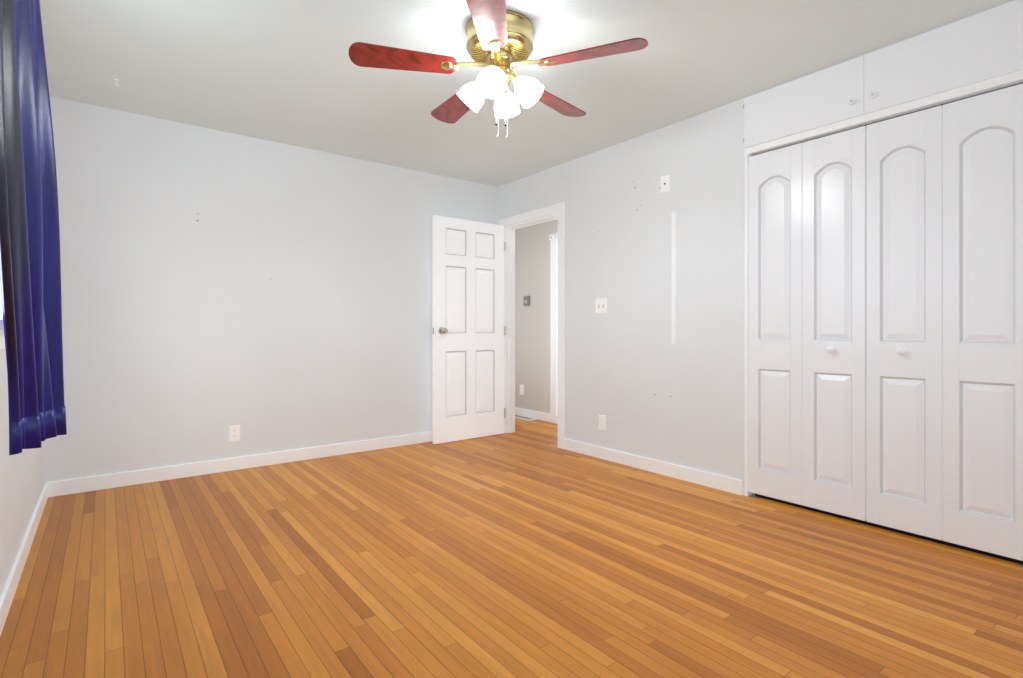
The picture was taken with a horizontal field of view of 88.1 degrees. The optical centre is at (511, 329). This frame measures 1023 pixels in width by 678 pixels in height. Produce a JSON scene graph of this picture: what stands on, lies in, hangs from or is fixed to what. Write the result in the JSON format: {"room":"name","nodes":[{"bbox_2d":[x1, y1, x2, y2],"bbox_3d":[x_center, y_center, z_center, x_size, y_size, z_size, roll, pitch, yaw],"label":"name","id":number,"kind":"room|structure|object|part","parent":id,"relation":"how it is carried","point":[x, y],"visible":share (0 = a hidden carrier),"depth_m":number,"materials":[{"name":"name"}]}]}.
{"room":"empty bedroom","nodes":[
{"label":"empty bedroom","id":0,"kind":"room"},
{"bbox_2d":[0,349,44,596],"bbox_3d":[-1.507,-0.200,1.389,0.120,2.440,4.500,0,0,-37],"label":"wall","id":1,"kind":"structure","parent":0,"point":[22,479],"depth_m":2.08,"materials":[{"name":"paint"}]},
{"bbox_2d":[0,292,4,349],"bbox_3d":[-1.488,-0.565,1.405,0.170,1.270,1.580,0,0,-37],"label":"window","id":2,"kind":"structure","parent":1,"relation":"in","point":[2,342],"depth_m":1.80,"materials":[{"name":"white"}]},
{"bbox_2d":[0,482,51,635],"bbox_3d":[-1.454,0.974,1.430,0.014,0.092,4.500,0,0,-37],"label":"baseboard","id":3,"kind":"structure","parent":1,"relation":"attached to","point":[8,593],"depth_m":2.20,"materials":[{"name":"white wood"}]},
{"bbox_2d":[0,0,66,454],"bbox_3d":[-1.382,-0.534,1.486,0.196,1.721,1.648,0,0,-37],"label":"curtain","id":4,"kind":"object","parent":1,"relation":"attached to","point":[30,279],"visible":1,"depth_m":1.39,"materials":[{"name":"blue fabric"}]},
{"bbox_2d":[45,96,497,482],"bbox_3d":[-1.565,-0.200,4.257,3.520,2.440,0.120,0,0,-37],"label":"wall","id":5,"kind":"structure","parent":0,"point":[276,297],"depth_m":3.83,"materials":[{"name":"paint"}]},
{"bbox_2d":[229,425,239,441],"bbox_3d":[-2.007,0.755,3.837,0.072,0.118,0.009,0,0,-37],"label":"outlet","id":6,"kind":"object","parent":5,"relation":"attached to","point":[234,433],"visible":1,"depth_m":3.83,"materials":[{"name":"white plastic"}]},
{"bbox_2d":[52,431,432,496],"bbox_3d":[-1.462,0.974,4.246,3.370,0.092,0.025,0,0,-37],"label":"baseboard","id":7,"kind":"structure","parent":5,"relation":"attached to","point":[143,476],"depth_m":3.78,"materials":[{"name":"white wood"}]},
{"bbox_2d":[0,415,1022,677],"bbox_3d":[-0.258,1.069,3.293,4.420,0.101,6.240,0,0,-37],"label":"floor","id":8,"kind":"structure","parent":0,"point":[528,549],"depth_m":2.14,"materials":[{"name":"brown wood"}]},
{"bbox_2d":[515,416,535,420],"bbox_3d":[0.145,1.015,6.061,0.110,0.010,0.300,0,0,-37],"label":"air vent register","id":9,"kind":"object","parent":8,"relation":"on","point":[524,418],"visible":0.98,"depth_m":6.01,"materials":[{"name":"white"}]},
{"bbox_2d":[40,0,1013,186],"bbox_3d":[-0.111,-1.470,2.461,3.640,0.100,4.740,0,0,-37],"label":"ceiling","id":10,"kind":"structure","parent":0,"point":[289,72],"depth_m":2.84,"materials":[{"name":"paint"}]},
{"bbox_2d":[348,0,647,136],"bbox_3d":[-0.065,-1.161,2.545,1.309,0.518,1.286,0,0,-37],"label":"ceiling fan","id":11,"kind":"object","parent":10,"relation":"hanging from","point":[499,43],"visible":1,"depth_m":2.42,"materials":[{"name":"red wood"}]},
{"bbox_3d":[-0.056,-1.114,2.503,0.358,0.143,0.358,0,0,-38],"label":"lamp shade","id":12,"kind":"part","parent":11,"relation":"part of","materials":[{"name":"white glass"}]},
{"bbox_2d":[515,219,557,413],"bbox_3d":[0.650,-0.200,5.641,0.120,2.440,3.620,0,0,-37],"label":"wall","id":13,"kind":"structure","parent":0,"point":[532,320],"depth_m":6.06,"materials":[{"name":"paint"}]},
{"bbox_2d":[520,385,523,394],"bbox_3d":[0.118,0.710,6.229,0.009,0.118,0.072,0,0,-37],"label":"outlet","id":14,"kind":"object","parent":13,"relation":"attached to","point":[521,389],"visible":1,"depth_m":6.22,"materials":[{"name":"white plastic"}]},
{"bbox_2d":[523,296,529,305],"bbox_3d":[0.176,-0.330,6.135,0.032,0.110,0.090,0,0,-37],"label":"thermostat","id":15,"kind":"object","parent":13,"relation":"attached to","point":[526,300],"visible":0.98,"depth_m":6.12,"materials":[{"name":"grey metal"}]},
{"bbox_2d":[515,407,557,423],"bbox_3d":[0.377,0.974,5.356,0.660,0.092,3.500,0,0,-37],"label":"baseboard","id":16,"kind":"structure","parent":13,"relation":"attached to","point":[538,415],"depth_m":6.03,"materials":[{"name":"white wood"}]},
{"bbox_2d":[549,234,554,240],"bbox_3d":[0.442,-1.000,5.759,0.036,0.060,0.060,0,0,-37],"label":"bracket","id":17,"kind":"object","parent":13,"relation":"attached to","point":[552,237],"visible":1,"depth_m":5.74,"materials":[{"name":"white"}]},
{"bbox_2d":[550,232,557,422],"bbox_3d":[0.700,-0.015,5.465,0.016,2.070,0.880,0,0,-37],"label":"door frame","id":18,"kind":"structure","parent":13,"relation":"attached to","point":[553,328],"depth_m":5.75,"materials":[{"name":"white wood"}]},
{"bbox_2d":[498,0,1016,495],"bbox_3d":[1.249,-0.200,3.580,0.120,2.440,4.620,0,0,-37],"label":"wall","id":19,"kind":"structure","parent":0,"point":[630,368],"depth_m":3.75,"materials":[{"name":"paint"}]},
{"bbox_2d":[433,215,505,443],"bbox_3d":[-0.383,0.002,4.928,0.794,2.020,0.181,0,0,-39],"label":"door","id":20,"kind":"structure","parent":19,"relation":"in","point":[469,330],"depth_m":4.89,"materials":[{"name":"white wood"}]},
{"bbox_2d":[499,202,564,448],"bbox_3d":[0.217,-0.033,4.925,0.152,2.105,0.940,0,0,-37],"label":"door frame","id":21,"kind":"structure","parent":19,"relation":"attached to","point":[509,322],"depth_m":5.08,"materials":[{"name":"white wood"}]},
{"bbox_2d":[596,298,606,313],"bbox_3d":[0.705,-0.185,4.177,0.016,0.118,0.118,0,0,-37],"label":"switch plate","id":22,"kind":"object","parent":19,"relation":"attached to","point":[601,305],"visible":1,"depth_m":4.17,"materials":[{"name":"white plastic"}]},
{"bbox_2d":[599,415,605,430],"bbox_3d":[0.714,0.735,4.171,0.009,0.118,0.072,0,0,-37],"label":"outlet","id":23,"kind":"object","parent":19,"relation":"attached to","point":[602,422],"visible":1,"depth_m":4.17,"materials":[{"name":"white plastic"}]},
{"bbox_2d":[564,438,742,494],"bbox_3d":[0.934,0.974,3.880,0.014,0.092,1.590,0,0,-37],"label":"baseboard","id":24,"kind":"structure","parent":19,"relation":"attached to","point":[716,481],"depth_m":3.72,"materials":[{"name":"white wood"}]},
{"bbox_2d":[661,174,669,192],"bbox_3d":[1.071,-1.018,3.700,0.016,0.118,0.072,0,0,-37],"label":"outlet plate","id":25,"kind":"object","parent":19,"relation":"attached to","point":[665,183],"visible":1,"depth_m":3.70,"materials":[{"name":"white plastic"}]},
{"bbox_2d":[672,212,676,343],"bbox_3d":[1.118,-0.353,3.641,0.014,0.910,0.036,0,0,-37],"label":"cover","id":26,"kind":"object","parent":19,"relation":"attached to","point":[674,277],"visible":1,"depth_m":3.63,"materials":[{"name":"white plastic"}]},
{"bbox_2d":[749,143,801,504],"bbox_3d":[1.554,-0.023,3.118,0.030,2.086,0.312,0,0,-37],"label":"bifold closet door","id":27,"kind":"structure","parent":19,"relation":"in","point":[775,324],"depth_m":3.10,"materials":[{"name":"white wood"}]},
{"bbox_2d":[802,125,865,520],"bbox_3d":[1.731,-0.037,2.857,0.067,2.058,0.310,0,0,-37],"label":"bifold closet door","id":28,"kind":"structure","parent":19,"relation":"in","point":[833,323],"depth_m":2.85,"materials":[{"name":"white wood"}]},
{"bbox_2d":[743,0,1022,147],"bbox_3d":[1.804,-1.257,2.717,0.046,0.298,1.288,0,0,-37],"label":"cabinet","id":29,"kind":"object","parent":19,"relation":"attached to","point":[984,46],"depth_m":2.61,"materials":[{"name":"white wood"}]},
{"bbox_2d":[745,70,1022,495],"bbox_3d":[2.002,-0.195,2.866,0.454,2.430,1.296,0,0,-37],"label":"trim","id":30,"kind":"structure","parent":19,"relation":"attached to","point":[982,87],"depth_m":2.85,"materials":[{"name":"white wood"}]},
{"bbox_2d":[866,105,942,539],"bbox_3d":[1.923,-0.037,2.606,0.067,2.058,0.310,0,0,-37],"label":"bifold closet door","id":31,"kind":"structure","parent":19,"relation":"in","point":[904,322],"depth_m":2.60,"materials":[{"name":"white wood"}]},
{"bbox_2d":[943,83,1022,566],"bbox_3d":[2.129,-0.023,2.368,0.030,2.086,0.312,0,0,-37],"label":"bifold closet door","id":32,"kind":"structure","parent":19,"relation":"in","point":[982,322],"depth_m":2.37,"materials":[{"name":"white wood"}]}
]}

